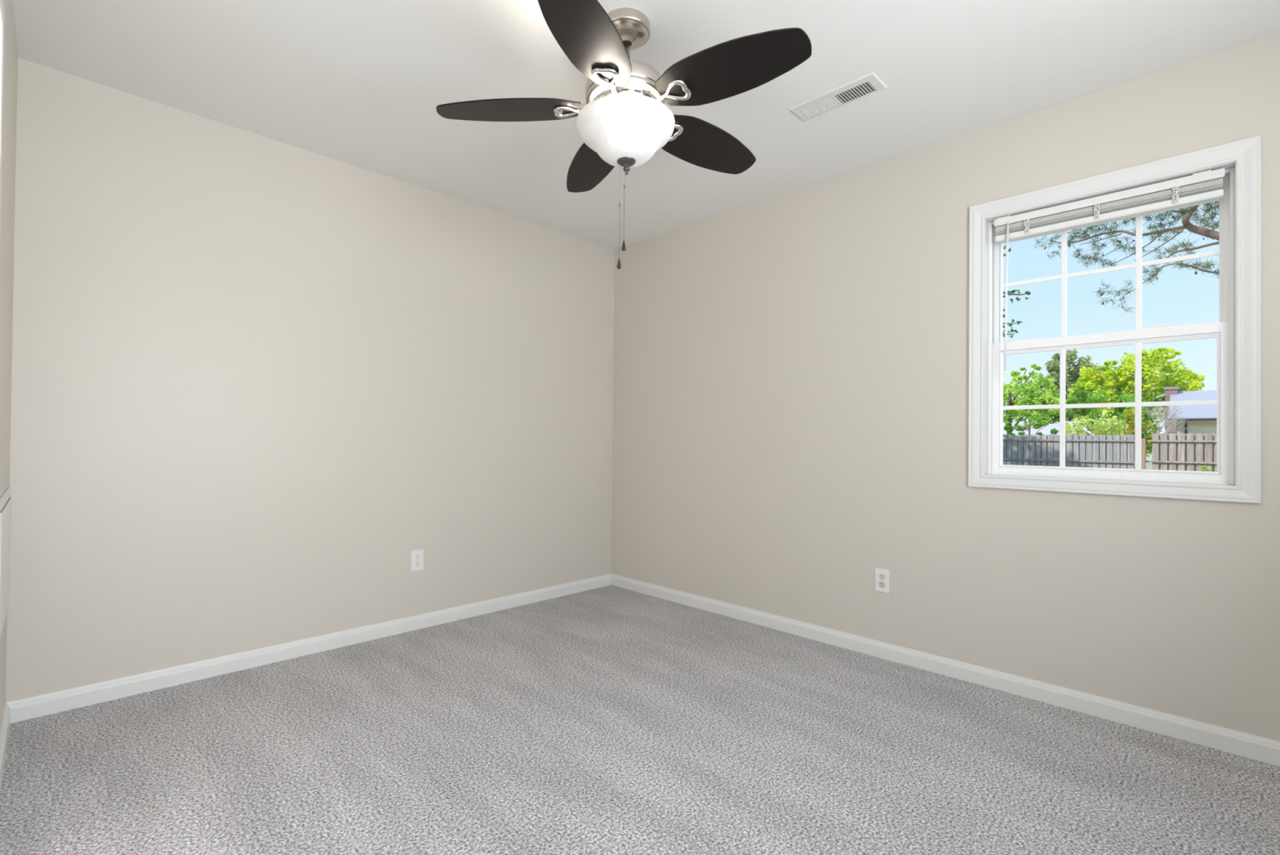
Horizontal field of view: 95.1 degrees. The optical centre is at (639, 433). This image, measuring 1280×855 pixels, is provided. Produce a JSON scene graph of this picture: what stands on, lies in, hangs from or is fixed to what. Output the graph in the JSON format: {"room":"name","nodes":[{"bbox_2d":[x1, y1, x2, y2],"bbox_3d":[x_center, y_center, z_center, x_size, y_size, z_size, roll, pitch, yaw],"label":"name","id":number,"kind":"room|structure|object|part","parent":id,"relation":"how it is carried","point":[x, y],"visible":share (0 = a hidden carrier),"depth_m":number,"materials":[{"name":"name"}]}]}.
{"room":"empty bedroom","nodes":[
{"label":"empty bedroom","id":0,"kind":"room"},
{"bbox_2d":[0,0,17,731],"bbox_3d":[-0.934,-0.162,0.685,3.992,2.440,0.140,0,-1,45],"label":"wall","id":1,"kind":"structure","parent":0,"point":[8,151],"depth_m":1.86,"materials":[{"name":"paint"}]},
{"bbox_2d":[0,0,4,232],"bbox_3d":[-1.319,0.020,1.073,0.785,2.075,0.152,0,-1,45],"label":"door","id":2,"kind":"structure","parent":1,"relation":"in","point":[2,3],"depth_m":1.37,"materials":[{"name":"white paint"}]},
{"bbox_2d":[0,702,10,791],"bbox_3d":[-1.934,1.020,1.764,1.055,0.077,0.013,0,-1,45],"label":"baseboard","id":3,"kind":"structure","parent":1,"relation":"attached to","point":[4,732],"depth_m":1.93,"materials":[{"name":"white paint"}]},
{"bbox_2d":[0,486,11,638],"bbox_3d":[-2.007,0.402,1.846,0.650,0.423,0.010,0,-1,45],"label":"wall panel","id":4,"kind":"object","parent":1,"relation":"attached to","point":[6,499],"visible":1,"depth_m":1.81,"materials":[{"name":"white paint"}]},
{"bbox_2d":[5,57,614,702],"bbox_3d":[-1.299,-0.142,3.250,0.140,2.440,3.265,0,-1,45],"label":"wall","id":5,"kind":"structure","parent":0,"point":[254,375],"depth_m":2.71,"materials":[{"name":"paint"}]},
{"bbox_2d":[6,573,611,723],"bbox_3d":[-1.256,1.039,3.185,0.013,0.077,2.985,0,-1,45],"label":"baseboard","id":6,"kind":"structure","parent":5,"relation":"attached to","point":[21,709],"depth_m":2.69,"materials":[{"name":"white paint"}]},
{"bbox_2d":[410,548,423,571],"bbox_3d":[-1.226,0.700,3.220,0.007,0.114,0.070,0,-1,45],"label":"wall outlet","id":7,"kind":"object","parent":5,"relation":"attached to","point":[417,556],"visible":1,"depth_m":3.22,"materials":[{"name":"plastic"}]},
{"bbox_2d":[414,560,420,566],"bbox_3d":[-1.224,0.719,3.219,0.003,0.028,0.034,0,-1,45],"label":"receptacle","id":8,"kind":"object","parent":7,"relation":"attached to","point":[417,563],"depth_m":3.22,"materials":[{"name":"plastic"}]},
{"bbox_2d":[414,553,420,559],"bbox_3d":[-1.224,0.680,3.219,0.003,0.028,0.034,0,-1,45],"label":"receptacle","id":9,"kind":"object","parent":7,"relation":"attached to","point":[417,556],"depth_m":3.22,"materials":[{"name":"plastic"}]},
{"bbox_2d":[0,584,1279,854],"bbox_3d":[0.155,1.108,1.783,4.272,0.060,3.265,0,-1,45],"label":"floor","id":10,"kind":"structure","parent":0,"point":[610,719],"depth_m":1.92,"materials":[{"name":"carpet"}]},
{"bbox_2d":[13,0,1279,248],"bbox_3d":[0.179,-1.391,1.806,4.272,0.060,3.265,0,-1,45],"label":"ceiling","id":11,"kind":"structure","parent":0,"point":[360,83],"depth_m":2.19,"materials":[{"name":"white paint"}]},
{"bbox_2d":[435,0,811,268],"bbox_3d":[-0.014,-0.954,1.958,1.178,0.816,1.166,0,-1,45],"label":"ceiling fan","id":12,"kind":"object","parent":11,"relation":"hanging from","point":[625,118],"visible":1,"depth_m":1.84,"materials":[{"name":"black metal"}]},
{"bbox_3d":[-0.426,-1.066,1.932,0.479,0.053,0.190,1,-1,-2],"label":"blade","id":13,"kind":"part","parent":12,"relation":"part of","materials":[{"name":"black wood"}]},
{"bbox_3d":[-0.148,-1.081,1.585,0.191,0.041,0.479,0,-1,16],"label":"blade","id":14,"kind":"part","parent":12,"relation":"part of","materials":[{"name":"black wood"}]},
{"bbox_3d":[-0.181,-1.060,2.304,0.189,0.059,0.479,1,-1,-20],"label":"blade","id":15,"kind":"part","parent":12,"relation":"part of","materials":[{"name":"black wood"}]},
{"bbox_3d":[-0.048,-0.970,1.948,0.327,0.136,0.327,0,-1,45],"label":"lamp shade","id":16,"kind":"part","parent":12,"relation":"part of","materials":[{"name":"white glass"}]},
{"bbox_3d":[0.243,-1.070,2.189,0.200,0.052,0.480,0,-1,45],"label":"blade","id":17,"kind":"part","parent":12,"relation":"part of","materials":[{"name":"black wood"}]},
{"bbox_3d":[0.268,-1.082,1.742,0.479,0.044,0.190,0,-1,34],"label":"blade","id":18,"kind":"part","parent":12,"relation":"part of","materials":[{"name":"black wood"}]},
{"bbox_2d":[788,71,887,121],"bbox_3d":[0.792,-1.346,2.357,0.358,0.008,0.134,0,-1,45],"label":"ceiling vent","id":19,"kind":"object","parent":11,"relation":"in","point":[835,98],"visible":1,"depth_m":2.34,"materials":[{"name":"metal"}]},
{"bbox_2d":[611,32,1279,741],"bbox_3d":[1.268,-0.121,2.903,3.992,2.440,0.140,0,-1,45],"label":"wall","id":20,"kind":"structure","parent":0,"point":[791,369],"depth_m":2.77,"materials":[{"name":"paint"}]},
{"bbox_2d":[875,567,889,593],"bbox_3d":[1.186,0.722,2.865,0.070,0.114,0.007,0,-1,45],"label":"wall outlet","id":21,"kind":"object","parent":20,"relation":"attached to","point":[882,575],"visible":1,"depth_m":2.86,"materials":[{"name":"plastic"}]},
{"bbox_2d":[878,581,885,587],"bbox_3d":[1.184,0.742,2.864,0.034,0.028,0.003,0,-1,45],"label":"receptacle","id":22,"kind":"object","parent":21,"relation":"attached to","point":[881,584],"depth_m":2.86,"materials":[{"name":"beige plastic"}]},
{"bbox_2d":[878,573,885,579],"bbox_3d":[1.185,0.703,2.864,0.034,0.028,0.003,0,-1,45],"label":"receptacle","id":23,"kind":"object","parent":21,"relation":"attached to","point":[881,575],"depth_m":2.86,"materials":[{"name":"white plastic"}]},
{"bbox_2d":[611,573,1279,766],"bbox_3d":[1.203,1.059,2.838,3.992,0.077,0.013,0,-1,45],"label":"baseboard","id":24,"kind":"structure","parent":20,"relation":"attached to","point":[1267,750],"depth_m":2.48,"materials":[{"name":"white paint"}]},
{"bbox_2d":[968,134,1261,503],"bbox_3d":[1.827,-0.384,2.336,0.890,1.244,0.153,0,-1,45],"label":"window","id":25,"kind":"structure","parent":20,"relation":"in","point":[1237,332],"depth_m":2.23,"materials":[{"name":"white paint"}]},
{"bbox_2d":[994,168,1224,374],"bbox_3d":[1.808,-0.596,2.314,0.713,0.692,0.057,0,-1,45],"label":"window blind","id":26,"kind":"object","parent":25,"relation":"attached to","point":[1206,185],"visible":1,"depth_m":2.28,"materials":[{"name":"plastic"}]},
{"bbox_3d":[1.632,-0.874,2.469,0.021,0.060,0.011,0,-1,45],"label":"ladder cord","id":27,"kind":"part","parent":26,"relation":"part of","materials":[{"name":"white fabric"}]},
{"bbox_3d":[1.798,-0.873,2.303,0.021,0.060,0.011,0,-1,45],"label":"ladder cord","id":28,"kind":"part","parent":26,"relation":"part of","materials":[{"name":"white fabric"}]},
{"bbox_3d":[1.816,-0.848,2.322,0.707,0.024,0.041,0,-1,45],"label":"rail","id":29,"kind":"part","parent":26,"relation":"part of","materials":[{"name":"plastic"}]},
{"bbox_3d":[1.961,-0.873,2.142,0.022,0.060,0.011,0,-1,45],"label":"ladder cord","id":30,"kind":"part","parent":26,"relation":"part of","materials":[{"name":"white fabric"}]},
{"bbox_3d":[1.834,-0.112,2.343,0.748,0.574,0.024,0,-1,45],"label":"sash","id":31,"kind":"part","parent":25,"relation":"part of","materials":[{"name":"white plastic"}]},
{"bbox_3d":[1.861,-0.654,2.369,0.748,0.552,0.024,0,-1,45],"label":"sash","id":32,"kind":"part","parent":25,"relation":"part of","materials":[{"name":"white plastic"}]},
{"label":"outside","id":33,"kind":"structure","parent":0,"visible":0},
{"bbox_2d":[1146,453,1151,469],"bbox_3d":[39.858,2.623,61.427,150.000,0.050,136.600,0,-1,45],"label":"lawn","id":34,"kind":"structure","parent":33,"point":[1148,464],"depth_m":50.39,"materials":[{"name":"green plant"}]},
{"bbox_2d":[1002,245,1031,337],"bbox_3d":[4.614,-2.594,14.997,8.867,8.902,4.605,0,-1,29],"label":"shade tree","id":35,"kind":"object","parent":34,"relation":"on","point":[1028,292],"visible":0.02,"depth_m":12.04,"materials":[{"name":"green plant"}]},
{"bbox_2d":[1003,408,1058,435],"bbox_3d":[15.252,0.485,22.916,1.870,3.065,1.084,0,-1,45],"label":"young tree","id":36,"kind":"object","parent":34,"relation":"on","point":[1039,420],"visible":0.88,"depth_m":23.00,"materials":[{"name":"green plant"}]},
{"bbox_2d":[1003,364,1066,432],"bbox_3d":[18.046,-0.629,28.608,4.778,5.459,2.844,0,-1,45],"label":"leafy tree","id":37,"kind":"object","parent":34,"relation":"on","point":[1031,395],"visible":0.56,"depth_m":27.73,"materials":[{"name":"green plant"}]},
{"bbox_2d":[1003,421,1091,435],"bbox_3d":[26.218,0.752,43.717,11.600,3.110,7.000,0,-1,45],"label":"house","id":38,"kind":"structure","parent":34,"relation":"on","point":[1046,430],"depth_m":40.06,"materials":[{"name":"white"}]},
{"bbox_2d":[1002,434,1134,468],"bbox_3d":[11.558,0.980,17.388,5.100,1.897,0.207,0,-1,45],"label":"wooden fence","id":39,"kind":"object","parent":34,"relation":"on","point":[1116,451],"visible":0.37,"depth_m":16.65,"materials":[{"name":"grey wood"}]},
{"bbox_3d":[11.569,0.791,17.399,5.100,0.045,0.043,0,-1,45],"label":"rail","id":40,"kind":"part","parent":39,"relation":"part of","materials":[{"name":"grey wood"}]},
{"bbox_3d":[11.575,0.204,17.404,5.100,0.050,0.043,0,-1,45],"label":"rail","id":41,"kind":"part","parent":39,"relation":"part of","materials":[{"name":"grey wood"}]},
{"bbox_2d":[1038,349,1105,421],"bbox_3d":[36.223,-2.348,50.250,6.723,9.636,4.231,0,-1,45],"label":"evergreen tree","id":42,"kind":"object","parent":34,"relation":"on","point":[1053,366],"visible":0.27,"depth_m":49.22,"materials":[{"name":"green plant"}]},
{"bbox_2d":[1058,409,1129,435],"bbox_3d":[16.151,0.586,20.578,2.371,2.850,1.806,0,-1,45],"label":"shrub","id":43,"kind":"object","parent":34,"relation":"on","point":[1100,430],"visible":0.27,"depth_m":20.34,"materials":[{"name":"green plant"}]},
{"bbox_2d":[1044,388,1161,445],"bbox_3d":[23.769,-0.113,31.226,6.157,4.582,2.598,0,-1,45],"label":"thicket","id":44,"kind":"object","parent":34,"relation":"on","point":[1083,395],"visible":0.27,"depth_m":30.86,"materials":[{"name":"green plant"}]},
{"bbox_2d":[1032,200,1219,315],"bbox_3d":[7.781,-2.243,7.834,4.195,8.112,1.084,0,-1,45],"label":"pine tree","id":45,"kind":"object","parent":34,"relation":"on","point":[1188,211],"visible":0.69,"depth_m":8.30,"materials":[{"name":"green plant"}]},
{"bbox_2d":[1068,346,1205,426],"bbox_3d":[36.294,-1.898,43.146,7.891,8.614,5.506,0,-1,45],"label":"broad tree","id":46,"kind":"object","parent":34,"relation":"on","point":[1118,379],"visible":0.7,"depth_m":42.16,"materials":[{"name":"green plant"}]},
{"bbox_2d":[1122,408,1157,457],"bbox_3d":[19.074,0.544,22.587,1.464,3.022,1.251,0,-1,21],"label":"shrub","id":47,"kind":"object","parent":34,"relation":"on","point":[1130,420],"visible":0.44,"depth_m":22.37,"materials":[{"name":"green plant"}]},
{"bbox_2d":[1141,407,1162,453],"bbox_3d":[20.252,0.485,23.466,1.018,3.177,1.004,0,-1,45],"label":"shrub","id":48,"kind":"object","parent":34,"relation":"on","point":[1148,447],"visible":0.27,"depth_m":23.29,"materials":[{"name":"green plant"}]},
{"bbox_2d":[1143,405,1193,433],"bbox_3d":[18.367,0.433,20.344,1.318,3.177,0.956,0,-1,45],"label":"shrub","id":49,"kind":"object","parent":34,"relation":"on","point":[1171,423],"visible":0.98,"depth_m":20.36,"materials":[{"name":"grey plant"}]},
{"bbox_2d":[1141,432,1217,471],"bbox_3d":[14.565,0.957,14.402,3.425,1.947,0.206,0,-1,45],"label":"wooden fence","id":50,"kind":"object","parent":34,"relation":"on","point":[1189,451],"visible":0.27,"depth_m":15.06,"materials":[{"name":"beige wood"}]},
{"bbox_3d":[13.349,1.037,15.529,0.110,1.785,0.094,0,-1,45],"label":"post","id":51,"kind":"part","parent":50,"relation":"part of","materials":[{"name":"brown wood"}]},
{"bbox_3d":[14.596,0.748,14.394,3.370,0.045,0.043,0,-1,45],"label":"rail","id":52,"kind":"part","parent":50,"relation":"part of","materials":[{"name":"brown wood"}]},
{"bbox_3d":[14.601,0.203,14.399,3.370,0.045,0.043,0,-1,45],"label":"rail","id":53,"kind":"part","parent":50,"relation":"part of","materials":[{"name":"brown wood"}]},
{"bbox_2d":[1164,386,1217,433],"bbox_3d":[34.310,-0.174,29.448,11.810,4.860,8.270,0,-1,45],"label":"brick house","id":54,"kind":"structure","parent":34,"relation":"on","point":[1203,418],"depth_m":30.58,"materials":[{"name":"white"}]},
{"bbox_2d":[1200,465,1217,471],"bbox_3d":[13.715,1.352,14.061,0.642,1.176,0.626,0,-1,45],"label":"bush","id":55,"kind":"object","parent":34,"relation":"on","point":[1203,467],"visible":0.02,"depth_m":14.07,"materials":[{"name":"green plant"}]}
]}

